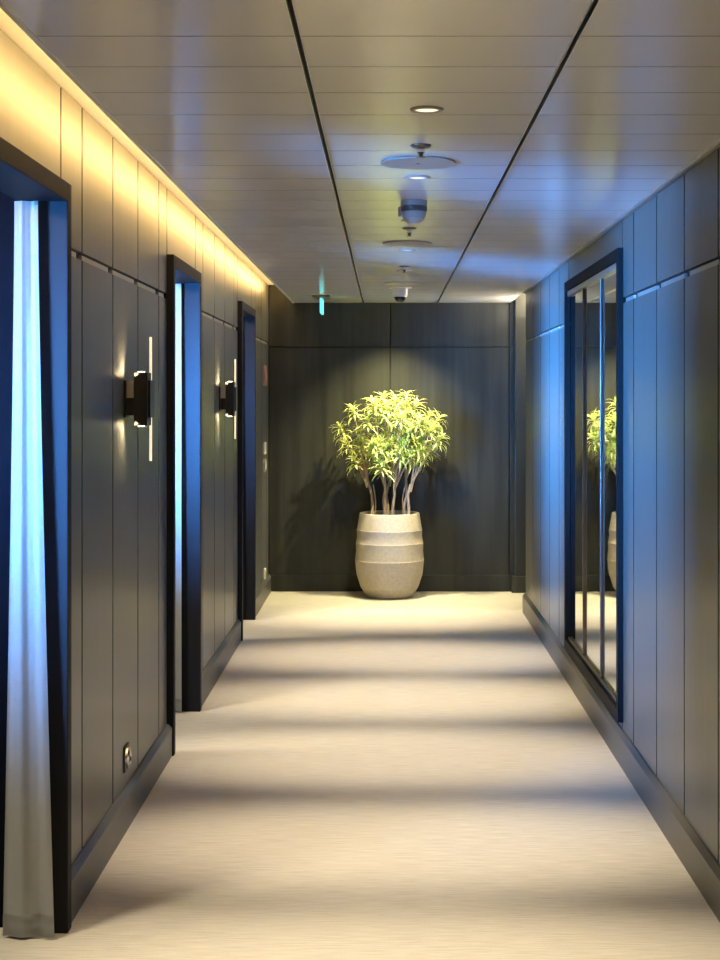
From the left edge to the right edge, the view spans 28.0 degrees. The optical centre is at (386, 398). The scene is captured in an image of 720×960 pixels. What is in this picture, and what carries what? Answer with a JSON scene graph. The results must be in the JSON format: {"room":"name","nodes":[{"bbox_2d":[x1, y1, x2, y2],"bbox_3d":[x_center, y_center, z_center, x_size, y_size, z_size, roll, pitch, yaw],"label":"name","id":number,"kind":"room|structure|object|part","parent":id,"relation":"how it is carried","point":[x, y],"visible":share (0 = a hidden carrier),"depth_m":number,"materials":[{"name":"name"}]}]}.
{"room":"ship interior","nodes":[
{"label":"ship interior","id":0,"kind":"room"},
{"bbox_2d":[0,191,16,926],"bbox_3d":[-1.878,0.275,4.825,1.684,2.450,12.850,0,0,0],"label":"wall","id":1,"kind":"structure","parent":0,"point":[6,202],"depth_m":4.09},
{"bbox_2d":[0,29,267,864],"bbox_3d":[-0.978,0.305,4.825,0.105,2.390,12.850,0,0,0],"label":"wall","id":2,"kind":"structure","parent":0,"point":[125,222],"depth_m":5.10,"materials":[{"name":"black wood"}]},
{"bbox_3d":[-0.931,-0.743,3.640,0.013,0.286,0.886,0,0,0],"label":"wall panel","id":3,"kind":"part","parent":2,"relation":"part of","materials":[{"name":"grey paint"}]},
{"bbox_2d":[0,137,70,932],"bbox_3d":[-0.965,0.446,3.640,0.140,2.108,0.906,0,0,0],"label":"door","id":4,"kind":"structure","parent":2,"relation":"in","point":[22,178],"depth_m":4.04,"materials":[{"name":"black wood"}]},
{"bbox_2d":[3,201,53,937],"bbox_3d":[-0.995,0.470,4.009,0.146,2.044,0.032,0,0,0],"label":"curtain","id":5,"kind":"object","parent":4,"relation":"hanging from","point":[28,908],"visible":1,"depth_m":4.01,"materials":[{"name":"white fabric"}]},
{"bbox_3d":[-0.931,-0.665,4.232,0.013,0.442,0.270,0,0,0],"label":"wall panel","id":6,"kind":"part","parent":2,"relation":"part of","materials":[{"name":"grey paint"}]},
{"bbox_3d":[-0.931,0.485,4.232,0.013,1.810,0.270,0,0,0],"label":"wall panel","id":7,"kind":"part","parent":2,"relation":"part of","materials":[{"name":"grey paint"}]},
{"bbox_3d":[-0.931,-0.665,4.620,0.013,0.442,0.477,0,0,0],"label":"wall panel","id":8,"kind":"part","parent":2,"relation":"part of","materials":[{"name":"grey paint"}]},
{"bbox_3d":[-0.931,0.485,4.620,0.013,1.810,0.477,0,0,0],"label":"wall panel","id":9,"kind":"part","parent":2,"relation":"part of","materials":[{"name":"grey paint"}]},
{"bbox_3d":[-0.931,-0.665,5.110,0.013,0.442,0.476,0,0,0],"label":"wall panel","id":10,"kind":"part","parent":2,"relation":"part of","materials":[{"name":"grey paint"}]},
{"bbox_3d":[-0.931,0.485,5.110,0.013,1.810,0.476,0,0,0],"label":"wall panel","id":11,"kind":"part","parent":2,"relation":"part of","materials":[{"name":"grey paint"}]},
{"bbox_2d":[123,742,131,772],"bbox_3d":[-0.916,1.268,5.100,0.017,0.090,0.084,0,0,0],"label":"wall socket","id":12,"kind":"object","parent":2,"relation":"attached to","point":[127,755],"visible":1,"depth_m":5.07,"materials":[{"name":"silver metal"}]},
{"bbox_2d":[124,337,154,460],"bbox_3d":[-0.879,0.000,5.114,0.092,0.444,0.117,0,0,0],"label":"wall sconce","id":13,"kind":"object","parent":2,"relation":"attached to","point":[139,394],"visible":1,"depth_m":5.07,"materials":[{"name":"black metal"}]},
{"bbox_3d":[-0.904,-0.003,5.110,0.030,0.122,0.060,0,0,0],"label":"arm","id":14,"kind":"part","parent":13,"relation":"part of","materials":[{"name":"black metal"}]},
{"bbox_3d":[-0.904,-0.034,5.079,0.027,0.060,0.002,0,0,0],"label":"arm","id":15,"kind":"part","parent":13,"relation":"part of","materials":[{"name":"grey plastic"}]},
{"bbox_3d":[-0.845,-0.131,5.159,0.008,0.182,0.010,0,0,0],"label":"acrylic rod","id":16,"kind":"part","parent":13,"relation":"part of","materials":[{"name":"white plastic"}]},
{"bbox_3d":[-0.845,0.131,5.159,0.008,0.182,0.010,0,0,0],"label":"acrylic rod","id":17,"kind":"part","parent":13,"relation":"part of","materials":[{"name":"white plastic"}]},
{"bbox_3d":[-0.837,0.000,5.123,0.008,0.132,0.097,0,0,0],"label":"plate","id":18,"kind":"part","parent":13,"relation":"part of","materials":[{"name":"black metal"}]},
{"bbox_3d":[-0.931,-0.665,5.600,0.013,0.442,0.476,0,0,0],"label":"wall panel","id":19,"kind":"part","parent":2,"relation":"part of","materials":[{"name":"grey paint"}]},
{"bbox_3d":[-0.931,0.485,5.600,0.013,1.810,0.476,0,0,0],"label":"wall panel","id":20,"kind":"part","parent":2,"relation":"part of","materials":[{"name":"grey paint"}]},
{"bbox_3d":[-0.931,-0.665,5.952,0.013,0.442,0.201,0,0,0],"label":"wall panel","id":21,"kind":"part","parent":2,"relation":"part of","materials":[{"name":"grey paint"}]},
{"bbox_3d":[-0.931,0.485,5.952,0.013,1.810,0.201,0,0,0],"label":"wall panel","id":22,"kind":"part","parent":2,"relation":"part of","materials":[{"name":"grey paint"}]},
{"bbox_2d":[71,574,270,922],"bbox_3d":[-0.915,1.433,4.825,0.024,0.135,12.848,0,0,0],"label":"baseboard","id":23,"kind":"structure","parent":2,"relation":"attached to","point":[91,861],"depth_m":5.11,"materials":[{"name":"grey metal"}]},
{"bbox_3d":[-0.931,-0.743,6.510,0.013,0.286,0.886,0,0,0],"label":"wall panel","id":24,"kind":"part","parent":2,"relation":"part of","materials":[{"name":"grey paint"}]},
{"bbox_2d":[164,254,201,755],"bbox_3d":[-0.965,0.446,6.510,0.140,2.108,0.906,0,0,0],"label":"door","id":25,"kind":"structure","parent":2,"relation":"in","point":[179,271],"depth_m":6.92,"materials":[{"name":"black wood"}]},
{"bbox_2d":[175,284,181,711],"bbox_3d":[-1.050,0.470,6.893,0.140,2.044,0.032,0,0,0],"label":"curtain","id":26,"kind":"object","parent":25,"relation":"hanging from","point":[178,623],"visible":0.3,"depth_m":6.89,"materials":[{"name":"white fabric"}]},
{"bbox_3d":[-0.931,-0.665,7.102,0.013,0.442,0.270,0,0,0],"label":"wall panel","id":27,"kind":"part","parent":2,"relation":"part of","materials":[{"name":"grey paint"}]},
{"bbox_3d":[-0.931,0.485,7.102,0.013,1.810,0.270,0,0,0],"label":"wall panel","id":28,"kind":"part","parent":2,"relation":"part of","materials":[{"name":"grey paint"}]},
{"bbox_3d":[-0.931,-0.665,7.489,0.013,0.442,0.477,0,0,0],"label":"wall panel","id":29,"kind":"part","parent":2,"relation":"part of","materials":[{"name":"grey paint"}]},
{"bbox_3d":[-0.931,0.485,7.489,0.013,1.810,0.477,0,0,0],"label":"wall panel","id":30,"kind":"part","parent":2,"relation":"part of","materials":[{"name":"grey paint"}]},
{"bbox_3d":[-0.931,-0.665,7.980,0.013,0.442,0.476,0,0,0],"label":"wall panel","id":31,"kind":"part","parent":2,"relation":"part of","materials":[{"name":"grey paint"}]},
{"bbox_3d":[-0.931,0.485,7.980,0.013,1.810,0.476,0,0,0],"label":"wall panel","id":32,"kind":"part","parent":2,"relation":"part of","materials":[{"name":"grey paint"}]},
{"bbox_2d":[219,359,237,438],"bbox_3d":[-0.879,0.000,7.984,0.092,0.444,0.117,0,0,0],"label":"wall sconce","id":33,"kind":"object","parent":2,"relation":"attached to","point":[228,395],"visible":1,"depth_m":7.94,"materials":[{"name":"black metal"}]},
{"bbox_3d":[-0.904,-0.003,7.980,0.030,0.122,0.060,0,0,0],"label":"arm","id":34,"kind":"part","parent":33,"relation":"part of","materials":[{"name":"black metal"}]},
{"bbox_3d":[-0.904,-0.034,7.949,0.027,0.060,0.002,0,0,0],"label":"arm","id":35,"kind":"part","parent":33,"relation":"part of","materials":[{"name":"grey plastic"}]},
{"bbox_3d":[-0.845,-0.131,8.029,0.008,0.182,0.010,0,0,0],"label":"acrylic rod","id":36,"kind":"part","parent":33,"relation":"part of","materials":[{"name":"white plastic"}]},
{"bbox_3d":[-0.845,0.131,8.029,0.008,0.182,0.010,0,0,0],"label":"acrylic rod","id":37,"kind":"part","parent":33,"relation":"part of","materials":[{"name":"white plastic"}]},
{"bbox_3d":[-0.837,0.000,7.994,0.008,0.132,0.097,0,0,0],"label":"plate","id":38,"kind":"part","parent":33,"relation":"part of","materials":[{"name":"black metal"}]},
{"bbox_3d":[-0.931,-0.665,8.470,0.013,0.442,0.476,0,0,0],"label":"wall panel","id":39,"kind":"part","parent":2,"relation":"part of","materials":[{"name":"grey paint"}]},
{"bbox_3d":[-0.931,0.485,8.470,0.013,1.810,0.476,0,0,0],"label":"wall panel","id":40,"kind":"part","parent":2,"relation":"part of","materials":[{"name":"grey paint"}]},
{"bbox_3d":[-0.931,-0.665,8.822,0.013,0.442,0.201,0,0,0],"label":"wall panel","id":41,"kind":"part","parent":2,"relation":"part of","materials":[{"name":"grey paint"}]},
{"bbox_3d":[-0.931,0.485,8.822,0.013,1.810,0.201,0,0,0],"label":"wall panel","id":42,"kind":"part","parent":2,"relation":"part of","materials":[{"name":"grey paint"}]},
{"bbox_3d":[-0.931,-0.743,9.380,0.013,0.286,0.886,0,0,0],"label":"wall panel","id":43,"kind":"part","parent":2,"relation":"part of","materials":[{"name":"grey paint"}]},
{"bbox_2d":[236,301,255,640],"bbox_3d":[-0.965,0.446,9.380,0.140,2.108,0.906,0,0,0],"label":"door","id":44,"kind":"structure","parent":2,"relation":"in","point":[246,328],"depth_m":9.79,"materials":[{"name":"black wood"}]},
{"bbox_3d":[-0.931,-0.665,9.975,0.013,0.442,0.276,0,0,0],"label":"wall panel","id":45,"kind":"part","parent":2,"relation":"part of","materials":[{"name":"grey paint"}]},
{"bbox_3d":[-0.931,-0.665,10.365,0.013,0.442,0.476,0,0,0],"label":"wall panel","id":46,"kind":"part","parent":2,"relation":"part of","materials":[{"name":"grey paint"}]},
{"bbox_3d":[-0.931,0.485,10.365,0.013,1.810,0.476,0,0,0],"label":"wall panel","id":47,"kind":"part","parent":2,"relation":"part of","materials":[{"name":"grey paint"}]},
{"bbox_3d":[-0.931,-0.665,10.855,0.013,0.442,0.476,0,0,0],"label":"wall panel","id":48,"kind":"part","parent":2,"relation":"part of","materials":[{"name":"grey paint"}]},
{"bbox_3d":[-0.931,0.485,10.855,0.013,1.810,0.476,0,0,0],"label":"wall panel","id":49,"kind":"part","parent":2,"relation":"part of","materials":[{"name":"grey paint"}]},
{"bbox_2d":[263,365,266,385],"bbox_3d":[-0.916,-0.175,10.860,0.018,0.152,0.150,0,0,0],"label":"room sign","id":50,"kind":"object","parent":2,"relation":"attached to","point":[264,366],"visible":1,"depth_m":10.79,"materials":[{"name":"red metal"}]},
{"bbox_2d":[264,459,266,471],"bbox_3d":[-0.917,0.500,10.860,0.016,0.100,0.080,0,0,0],"label":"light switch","id":51,"kind":"object","parent":2,"relation":"attached to","point":[265,461],"visible":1,"depth_m":10.84,"materials":[{"name":"grey plastic"}]},
{"bbox_2d":[264,442,266,453],"bbox_3d":[-0.916,0.370,10.860,0.018,0.090,0.080,0,0,0],"label":"light switch","id":52,"kind":"object","parent":2,"relation":"attached to","point":[265,444],"visible":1,"depth_m":10.82,"materials":[{"name":"white plastic"}]},
{"bbox_3d":[-0.931,-0.665,11.175,0.013,0.442,0.136,0,0,0],"label":"wall panel","id":53,"kind":"part","parent":2,"relation":"part of","materials":[{"name":"grey paint"}]},
{"bbox_3d":[-0.931,0.485,11.175,0.013,1.810,0.136,0,0,0],"label":"wall panel","id":54,"kind":"part","parent":2,"relation":"part of","materials":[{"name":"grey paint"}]},
{"bbox_2d":[0,591,719,959],"bbox_3d":[0.225,1.540,4.850,5.950,0.080,13.100,0,0,0],"label":"floor","id":55,"kind":"structure","parent":0,"point":[418,776],"depth_m":5.15,"materials":[{"name":"beige carpet"}]},
{"bbox_2d":[331,390,449,598],"bbox_3d":[0.025,0.715,10.954,0.924,1.571,0.545,0,0,0],"label":"potted plant","id":56,"kind":"object","parent":55,"relation":"on","point":[389,556],"visible":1,"depth_m":10.83,"materials":[{"name":"green plant"}]},
{"bbox_3d":[-0.209,0.494,10.957,0.273,0.846,0.167,0,0,36],"label":"stem","id":57,"kind":"part","parent":56,"relation":"part of","materials":[{"name":"brown plant"}]},
{"bbox_3d":[-0.050,0.446,10.896,0.114,0.940,0.202,0,0,9],"label":"stem","id":58,"kind":"part","parent":56,"relation":"part of","materials":[{"name":"brown plant"}]},
{"bbox_3d":[0.019,1.182,10.965,0.526,0.636,0.526,0,0,0],"label":"pot","id":59,"kind":"part","parent":56,"relation":"part of","materials":[{"name":"beige ceramic"}]},
{"bbox_3d":[0.025,0.476,10.980,0.110,0.880,0.254,0,0,36],"label":"stem","id":60,"kind":"part","parent":56,"relation":"part of","materials":[{"name":"brown plant"}]},
{"bbox_3d":[0.124,0.438,10.905,0.221,0.955,0.162,0,0,-45],"label":"stem","id":61,"kind":"part","parent":56,"relation":"part of","materials":[{"name":"brown plant"}]},
{"bbox_3d":[0.242,0.472,10.931,0.268,0.887,0.172,0,0,20],"label":"stem","id":62,"kind":"part","parent":56,"relation":"part of","materials":[{"name":"brown plant"}]},
{"bbox_3d":[0.278,0.512,10.892,0.215,0.808,0.171,0,0,-27],"label":"stem","id":63,"kind":"part","parent":56,"relation":"part of","materials":[{"name":"brown plant"}]},
{"bbox_2d":[2,0,719,302],"bbox_3d":[0.113,-0.765,4.825,1.695,0.030,12.850,0,0,0],"label":"ceiling","id":64,"kind":"structure","parent":0,"point":[215,91],"depth_m":3.77,"materials":[{"name":"metal"}]},
{"bbox_2d":[0,8,273,284],"bbox_3d":[-0.790,-0.851,4.825,0.480,0.139,12.850,0,0,0],"label":"cove","id":65,"kind":"object","parent":64,"relation":"attached to","point":[8,26],"depth_m":4.56,"materials":[{"name":"white paint"}]},
{"bbox_2d":[0,0,293,302],"bbox_3d":[-0.732,-0.765,4.825,0.013,0.038,12.850,0,0,0],"label":"trim","id":66,"kind":"structure","parent":64,"relation":"attached to","point":[3,6],"depth_m":3.73,"materials":[{"name":"metal"}]},
{"bbox_2d":[312,295,330,314],"bbox_3d":[-0.478,-0.688,10.570,0.130,0.125,0.300,0,0,0],"label":"exit sign","id":67,"kind":"object","parent":64,"relation":"attached to","point":[321,297],"visible":1,"depth_m":10.44,"materials":[{"name":"metal"}]},
{"bbox_3d":[-0.478,-0.676,10.570,0.016,0.103,0.280,0,0,0],"label":"sign panel","id":68,"kind":"part","parent":67,"relation":"part of","materials":[{"name":"teal plastic"}]},
{"bbox_2d":[389,287,410,301],"bbox_3d":[0.088,-0.701,9.720,0.156,0.098,0.156,0,0,0],"label":"dome camera","id":69,"kind":"object","parent":64,"relation":"attached to","point":[399,293],"visible":1,"depth_m":9.68,"materials":[{"name":"white plastic"}]},
{"bbox_2d":[384,282,420,284],"bbox_3d":[0.098,-0.746,9.320,0.238,0.008,0.238,0,0,0],"label":"ceiling disc","id":70,"kind":"object","parent":64,"relation":"attached to","point":[387,283],"visible":1,"depth_m":9.29,"materials":[{"name":"metal"}]},
{"bbox_2d":[399,265,409,272],"bbox_3d":[0.098,-0.731,8.130,0.062,0.038,0.062,0,0,0],"label":"sprinkler","id":71,"kind":"object","parent":64,"relation":"attached to","point":[403,267],"visible":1,"depth_m":8.12,"materials":[{"name":"metal"}]},
{"bbox_2d":[383,241,431,246],"bbox_3d":[0.098,-0.746,6.930,0.238,0.008,0.238,0,0,0],"label":"ceiling disc","id":72,"kind":"object","parent":64,"relation":"attached to","point":[391,243],"visible":1,"depth_m":6.90,"materials":[{"name":"metal"}]},
{"bbox_2d":[399,249,415,251],"bbox_3d":[0.103,-0.747,7.250,0.088,0.006,0.088,0,0,0],"label":"recessed light","id":73,"kind":"object","parent":64,"relation":"in","point":[402,250],"visible":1,"depth_m":7.24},
{"bbox_2d":[402,227,415,236],"bbox_3d":[0.098,-0.731,6.320,0.062,0.038,0.062,0,0,0],"label":"sprinkler","id":74,"kind":"object","parent":64,"relation":"attached to","point":[409,229],"visible":1,"depth_m":6.31,"materials":[{"name":"metal"}]},
{"bbox_2d":[398,199,426,223],"bbox_3d":[0.102,-0.707,5.460,0.102,0.087,0.102,0,0,44],"label":"dome camera","id":75,"kind":"object","parent":64,"relation":"attached to","point":[413,211],"visible":1,"depth_m":5.42,"materials":[{"name":"grey plastic"}]},
{"bbox_2d":[405,175,429,179],"bbox_3d":[0.103,-0.747,4.870,0.088,0.006,0.088,0,0,0],"label":"recessed light","id":76,"kind":"object","parent":64,"relation":"in","point":[410,177],"visible":1,"depth_m":4.86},
{"bbox_2d":[380,156,455,169],"bbox_3d":[0.098,-0.746,4.560,0.238,0.008,0.238,0,0,0],"label":"ceiling disc","id":77,"kind":"object","parent":64,"relation":"attached to","point":[409,162],"visible":0.97,"depth_m":4.55,"materials":[{"name":"metal"}]},
{"bbox_2d":[410,143,430,158],"bbox_3d":[0.100,-0.731,4.260,0.062,0.038,0.062,0,0,0],"label":"sprinkler","id":78,"kind":"object","parent":64,"relation":"attached to","point":[420,147],"visible":1,"depth_m":4.25,"materials":[{"name":"metal"}]},
{"bbox_2d":[410,106,443,113],"bbox_3d":[0.103,-0.747,3.730,0.088,0.006,0.088,0,0,0],"label":"recessed light","id":79,"kind":"object","parent":64,"relation":"in","point":[418,109],"visible":1,"depth_m":3.73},
{"bbox_2d":[285,0,599,302],"bbox_3d":[0.104,-0.754,4.824,0.591,0.013,12.848,0,0,0],"label":"trim","id":80,"kind":"structure","parent":64,"relation":"attached to","point":[596,2],"depth_m":3.73,"materials":[{"name":"metal"}]},
{"bbox_2d":[267,285,514,574],"bbox_3d":[1.085,0.275,11.310,4.230,2.450,0.120,0,0,0],"label":"wall","id":81,"kind":"structure","parent":0,"point":[458,359],"depth_m":11.25,"materials":[{"name":"black wood"}]},
{"bbox_3d":[-0.450,-0.669,11.257,0.940,0.522,0.013,0,0,0],"label":"wall panel","id":82,"kind":"part","parent":81,"relation":"part of","materials":[{"name":"brown wood"}]},
{"bbox_3d":[-0.450,0.490,11.257,0.940,1.780,0.013,0,0,0],"label":"wall panel","id":83,"kind":"part","parent":81,"relation":"part of","materials":[{"name":"brown wood"}]},
{"bbox_2d":[270,575,510,591],"bbox_3d":[0.020,1.436,11.241,1.890,0.128,0.018,0,0,0],"label":"baseboard","id":84,"kind":"structure","parent":81,"relation":"attached to","point":[279,583],"depth_m":11.23,"materials":[{"name":"brown wood"}]},
{"bbox_3d":[0.490,-0.669,11.257,0.920,0.522,0.013,0,0,0],"label":"wall panel","id":85,"kind":"part","parent":81,"relation":"part of","materials":[{"name":"brown wood"}]},
{"bbox_3d":[0.490,0.490,11.257,0.920,1.780,0.013,0,0,0],"label":"wall panel","id":86,"kind":"part","parent":81,"relation":"part of","materials":[{"name":"brown wood"}]},
{"bbox_3d":[1.228,-0.669,11.257,0.535,0.522,0.013,0,0,0],"label":"wall panel","id":87,"kind":"part","parent":81,"relation":"part of","materials":[{"name":"brown wood"}]},
{"bbox_3d":[1.228,0.490,11.257,0.535,1.780,0.013,0,0,0],"label":"wall panel","id":88,"kind":"part","parent":81,"relation":"part of","materials":[{"name":"brown wood"}]},
{"bbox_2d":[511,293,525,592],"bbox_3d":[1.052,0.280,11.200,0.175,2.440,0.100,0,0,0],"label":"trim","id":89,"kind":"structure","parent":81,"relation":"attached to","point":[518,581],"depth_m":11.18,"materials":[{"name":"brown wood"}]},
{"bbox_2d":[526,147,719,864],"bbox_3d":[1.046,0.305,4.271,0.141,2.390,11.742,0,0,0],"label":"wall","id":90,"kind":"structure","parent":0,"point":[670,244],"depth_m":5.12,"materials":[{"name":"black wood"}]},
{"bbox_3d":[0.982,0.497,9.885,0.013,1.786,0.476,0,0,0],"label":"wall panel","id":91,"kind":"part","parent":90,"relation":"part of","materials":[{"name":"grey paint"}]},
{"bbox_3d":[0.982,-0.579,9.885,0.013,0.318,0.476,0,0,0],"label":"wall panel","id":92,"kind":"part","parent":90,"relation":"part of","materials":[{"name":"grey paint"}]},
{"bbox_3d":[0.982,-0.579,9.395,0.013,0.318,0.476,0,0,0],"label":"wall panel","id":93,"kind":"part","parent":90,"relation":"part of","materials":[{"name":"grey paint"}]},
{"bbox_3d":[0.982,0.497,9.395,0.013,1.786,0.476,0,0,0],"label":"wall panel","id":94,"kind":"part","parent":90,"relation":"part of","materials":[{"name":"grey paint"}]},
{"bbox_3d":[0.982,0.497,8.905,0.013,1.786,0.476,0,0,0],"label":"wall panel","id":95,"kind":"part","parent":90,"relation":"part of","materials":[{"name":"grey paint"}]},
{"bbox_3d":[0.982,-0.579,8.905,0.013,0.318,0.476,0,0,0],"label":"wall panel","id":96,"kind":"part","parent":90,"relation":"part of","materials":[{"name":"grey paint"}]},
{"bbox_3d":[0.982,0.497,8.415,0.013,1.786,0.476,0,0,0],"label":"wall panel","id":97,"kind":"part","parent":90,"relation":"part of","materials":[{"name":"grey paint"}]},
{"bbox_3d":[0.982,-0.579,8.415,0.013,0.318,0.476,0,0,0],"label":"wall panel","id":98,"kind":"part","parent":90,"relation":"part of","materials":[{"name":"grey paint"}]},
{"bbox_3d":[0.982,0.497,7.950,0.013,1.786,0.426,0,0,0],"label":"wall panel","id":99,"kind":"part","parent":90,"relation":"part of","materials":[{"name":"grey paint"}]},
{"bbox_3d":[0.982,-0.579,7.950,0.013,0.318,0.426,0,0,0],"label":"wall panel","id":100,"kind":"part","parent":90,"relation":"part of","materials":[{"name":"grey paint"}]},
{"bbox_2d":[564,248,623,721],"bbox_3d":[0.969,0.355,6.850,0.034,1.960,1.800,0,0,0],"label":"wall mirror","id":101,"kind":"object","parent":90,"relation":"attached to","point":[593,298],"visible":1,"depth_m":6.81,"materials":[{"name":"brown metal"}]},
{"bbox_3d":[0.983,0.355,7.425,0.006,1.860,0.560,0,0,0],"label":"mirror pane","id":102,"kind":"part","parent":101,"relation":"part of","materials":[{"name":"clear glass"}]},
{"bbox_3d":[0.966,1.310,6.850,0.027,0.050,1.710,0,0,0],"label":"frame rail","id":103,"kind":"part","parent":101,"relation":"part of","materials":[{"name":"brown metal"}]},
{"bbox_3d":[0.966,-0.600,6.850,0.027,0.050,1.710,0,0,0],"label":"frame rail","id":104,"kind":"part","parent":101,"relation":"part of","materials":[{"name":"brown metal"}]},
{"bbox_3d":[0.972,-0.561,6.850,0.015,0.028,1.710,0,0,0],"label":"rail","id":105,"kind":"part","parent":101,"relation":"part of","materials":[{"name":"metal"}]},
{"bbox_3d":[0.974,1.277,6.850,0.011,0.016,1.710,0,0,0],"label":"rail","id":106,"kind":"part","parent":101,"relation":"part of","materials":[{"name":"metal"}]},
{"bbox_3d":[0.983,0.355,6.853,0.006,1.860,0.585,0,0,0],"label":"mirror pane","id":107,"kind":"part","parent":101,"relation":"part of","materials":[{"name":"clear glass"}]},
{"bbox_3d":[0.983,0.355,6.277,0.006,1.860,0.565,0,0,0],"label":"mirror pane","id":108,"kind":"part","parent":101,"relation":"part of","materials":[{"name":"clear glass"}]},
{"bbox_3d":[0.982,-0.664,6.850,0.013,0.148,1.746,0,0,0],"label":"wall panel","id":109,"kind":"part","parent":90,"relation":"part of","materials":[{"name":"grey paint"}]},
{"bbox_2d":[522,593,719,921],"bbox_3d":[0.965,1.433,4.271,0.024,0.135,11.742,0,0,0],"label":"baseboard","id":110,"kind":"structure","parent":90,"relation":"attached to","point":[699,862],"depth_m":5.42,"materials":[{"name":"grey metal"}]},
{"bbox_2d":[523,138,719,293],"bbox_3d":[0.972,-0.747,4.270,0.029,0.014,11.740,0,0,0],"label":"trim","id":111,"kind":"structure","parent":90,"relation":"attached to","point":[715,145],"depth_m":5.46,"materials":[{"name":"metal"}]},
{"bbox_3d":[0.982,0.497,5.835,0.013,1.786,0.256,0,0,0],"label":"wall panel","id":112,"kind":"part","parent":90,"relation":"part of","materials":[{"name":"grey paint"}]},
{"bbox_3d":[0.982,-0.579,5.835,0.013,0.318,0.256,0,0,0],"label":"wall panel","id":113,"kind":"part","parent":90,"relation":"part of","materials":[{"name":"grey paint"}]},
{"bbox_3d":[0.982,0.497,5.457,0.013,1.786,0.471,0,0,0],"label":"wall panel","id":114,"kind":"part","parent":90,"relation":"part of","materials":[{"name":"grey paint"}]},
{"bbox_3d":[0.982,-0.579,5.457,0.013,0.318,0.471,0,0,0],"label":"wall panel","id":115,"kind":"part","parent":90,"relation":"part of","materials":[{"name":"grey paint"}]},
{"bbox_3d":[0.982,0.497,4.973,0.013,1.786,0.471,0,0,0],"label":"wall panel","id":116,"kind":"part","parent":90,"relation":"part of","materials":[{"name":"grey paint"}]},
{"bbox_3d":[0.982,-0.579,4.973,0.013,0.318,0.471,0,0,0],"label":"wall panel","id":117,"kind":"part","parent":90,"relation":"part of","materials":[{"name":"grey paint"}]},
{"bbox_3d":[0.982,0.497,4.487,0.013,1.786,0.471,0,0,0],"label":"wall panel","id":118,"kind":"part","parent":90,"relation":"part of","materials":[{"name":"grey paint"}]},
{"bbox_3d":[0.982,-0.579,4.487,0.013,0.318,0.471,0,0,0],"label":"wall panel","id":119,"kind":"part","parent":90,"relation":"part of","materials":[{"name":"grey paint"}]},
{"bbox_3d":[0.982,-0.579,4.001,0.013,0.318,0.474,0,0,0],"label":"wall panel","id":120,"kind":"part","parent":90,"relation":"part of","materials":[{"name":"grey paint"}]},
{"bbox_3d":[0.982,0.497,4.001,0.013,1.786,0.474,0,0,0],"label":"wall panel","id":121,"kind":"part","parent":90,"relation":"part of","materials":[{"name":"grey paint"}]}
]}

